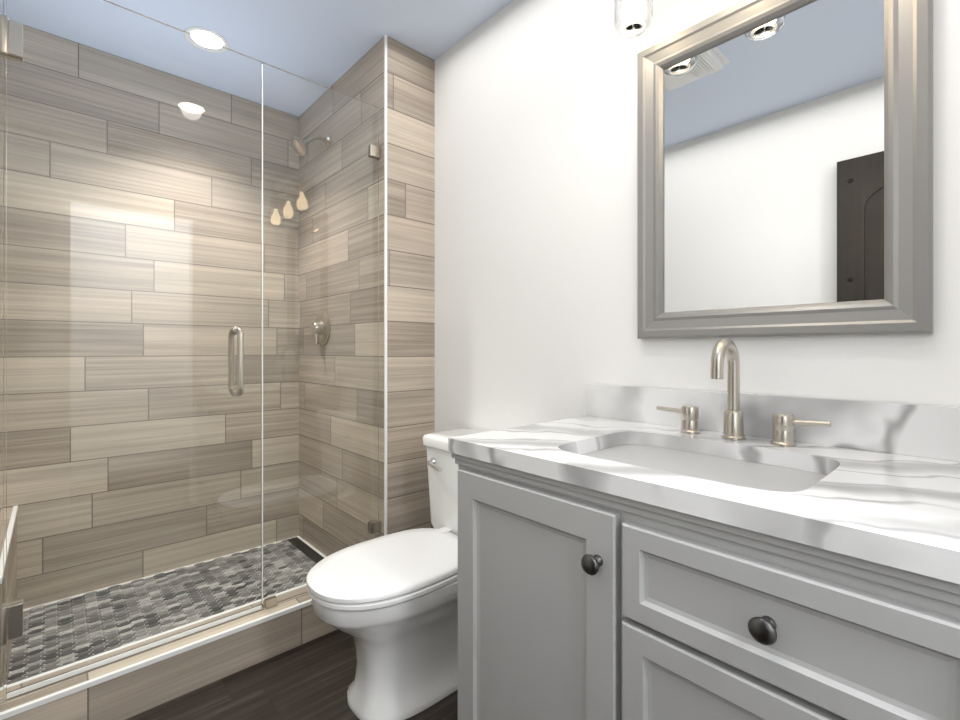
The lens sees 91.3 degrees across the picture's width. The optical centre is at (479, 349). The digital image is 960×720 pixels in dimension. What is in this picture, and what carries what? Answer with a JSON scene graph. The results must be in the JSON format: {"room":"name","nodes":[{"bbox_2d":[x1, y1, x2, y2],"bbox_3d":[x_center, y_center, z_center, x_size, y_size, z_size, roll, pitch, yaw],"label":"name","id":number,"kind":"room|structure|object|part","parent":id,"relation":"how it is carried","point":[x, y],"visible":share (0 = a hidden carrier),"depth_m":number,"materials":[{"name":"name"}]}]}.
{"room":"bathroom","nodes":[
{"label":"bathroom","id":0,"kind":"room"},
{"bbox_2d":[4,58,5,507],"bbox_3d":[-1.490,-0.123,2.369,1.830,2.440,0.100,0,0,-42],"label":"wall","id":1,"kind":"structure","parent":0,"point":[4,282],"depth_m":1.90,"materials":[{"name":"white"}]},
{"bbox_2d":[4,0,513,87],"bbox_3d":[-0.060,-1.368,0.727,1.930,0.050,4.455,0,0,-42],"label":"ceiling","id":2,"kind":"structure","parent":0,"point":[328,43],"depth_m":1.94,"materials":[{"name":"blue paint"}]},
{"bbox_2d":[185,27,228,47],"bbox_3d":[-1.184,-1.354,2.033,0.170,0.037,0.170,0,0,-42],"label":"recessed light","id":3,"kind":"object","parent":2,"relation":"in","point":[222,38],"depth_m":2.00,"materials":[{"name":"white"}]},
{"bbox_3d":[-1.184,-1.342,2.033,0.122,0.001,0.122,0,0,-42],"label":"recessed ceiling light lens in the shower","id":4,"kind":"part","parent":3,"relation":"part of","materials":[{"name":"white glass"}]},
{"bbox_2d":[127,630,457,719],"bbox_3d":[-0.060,1.122,0.727,1.930,0.050,4.455,0,0,-42],"label":"floor","id":5,"kind":"structure","parent":0,"point":[313,679],"depth_m":1.50,"materials":[{"name":"brown wood"}]},
{"bbox_2d":[0,592,337,719],"bbox_3d":[-0.983,1.021,1.546,1.470,0.152,0.146,0,0,-42],"label":"shower curb","id":6,"kind":"object","parent":5,"relation":"on","point":[128,687],"visible":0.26,"depth_m":1.47,"materials":[{"name":"tile"}]},
{"bbox_2d":[0,0,379,700],"bbox_3d":[-0.983,-0.053,1.547,1.466,1.998,0.134,0,0,-42],"label":"glass","id":7,"kind":"object","parent":6,"relation":"on","point":[192,332],"visible":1,"depth_m":1.52,"materials":[{"name":"clear glass"}]},
{"bbox_2d":[306,428,484,719],"bbox_3d":[-0.195,0.714,1.581,0.759,0.766,0.464,0,0,-42],"label":"toilet","id":8,"kind":"object","parent":5,"relation":"on","point":[388,603],"visible":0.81,"depth_m":1.42,"materials":[{"name":"white ceramic"}]},
{"bbox_3d":[-0.272,0.688,1.512,0.551,0.041,0.384,0,0,-42],"label":"seat","id":9,"kind":"part","parent":8,"relation":"part of","materials":[{"name":"white plastic"}]},
{"bbox_3d":[-0.170,0.433,1.771,0.034,0.036,0.098,0,0,-42],"label":"lever","id":10,"kind":"part","parent":8,"relation":"part of","materials":[{"name":"silver metal"}]},
{"bbox_3d":[0.002,0.354,1.760,0.228,0.046,0.464,0,0,-42],"label":"lid","id":11,"kind":"part","parent":8,"relation":"part of","materials":[{"name":"white ceramic"}]},
{"bbox_2d":[448,338,959,719],"bbox_3d":[0.446,0.535,0.986,0.626,1.124,0.940,0,0,-42],"label":"bathroom vanity","id":12,"kind":"object","parent":5,"relation":"on","point":[648,553],"visible":1,"depth_m":0.79,"materials":[{"name":"grey"}]},
{"bbox_2d":[448,383,959,610],"bbox_3d":[0.458,0.180,0.997,0.594,0.138,0.940,0,0,-42],"label":"countertop","id":13,"kind":"structure","parent":12,"relation":"on","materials":[{"name":"stone"}]},
{"bbox_2d":[656,338,831,446],"bbox_3d":[0.585,0.094,1.112,0.139,0.241,0.387,0,0,-42],"label":"faucet","id":14,"kind":"object","parent":13,"relation":"on","point":[783,423],"depth_m":1.12,"materials":[{"name":"silver metal"}]},
{"bbox_3d":[-1.310,1.085,1.905,1.470,0.025,0.830,0,0,-42],"label":"shower","id":15,"kind":"object","parent":5,"relation":"on","visible":0},
{"bbox_2d":[4,508,5,684],"bbox_3d":[-1.737,0.854,1.516,0.315,0.430,0.830,0,0,-42],"label":"shower bench","id":16,"kind":"object","parent":15,"relation":"on","point":[4,587],"depth_m":1.46,"materials":[{"name":"tile"}]},
{"bbox_2d":[330,34,434,536],"bbox_3d":[-0.592,-0.123,2.473,0.364,2.440,0.961,0,0,-42],"label":"wall","id":17,"kind":"structure","parent":0,"point":[393,80],"depth_m":2.07,"materials":[{"name":"beige tile"}]},
{"bbox_2d":[435,0,959,431],"bbox_3d":[0.971,-0.123,0.953,0.100,2.440,3.400,0,0,-42],"label":"wall","id":18,"kind":"structure","parent":0,"point":[535,211],"depth_m":1.60,"materials":[{"name":"white paint"}]},
{"bbox_2d":[614,0,652,37],"bbox_3d":[0.609,-1.010,1.130,0.193,0.285,0.570,0,0,-42],"label":"sconce","id":19,"kind":"object","parent":18,"relation":"attached to","point":[633,18],"visible":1,"depth_m":1.25,"materials":[{"name":"white glass"}]},
{"bbox_2d":[637,0,932,338],"bbox_3d":[0.686,-0.457,1.166,0.030,0.848,0.633,0,0,-42],"label":"mirror","id":20,"kind":"object","parent":18,"relation":"attached to","point":[784,167],"visible":0.96,"depth_m":1.12,"materials":[{"name":"grey mirror"}]}
]}

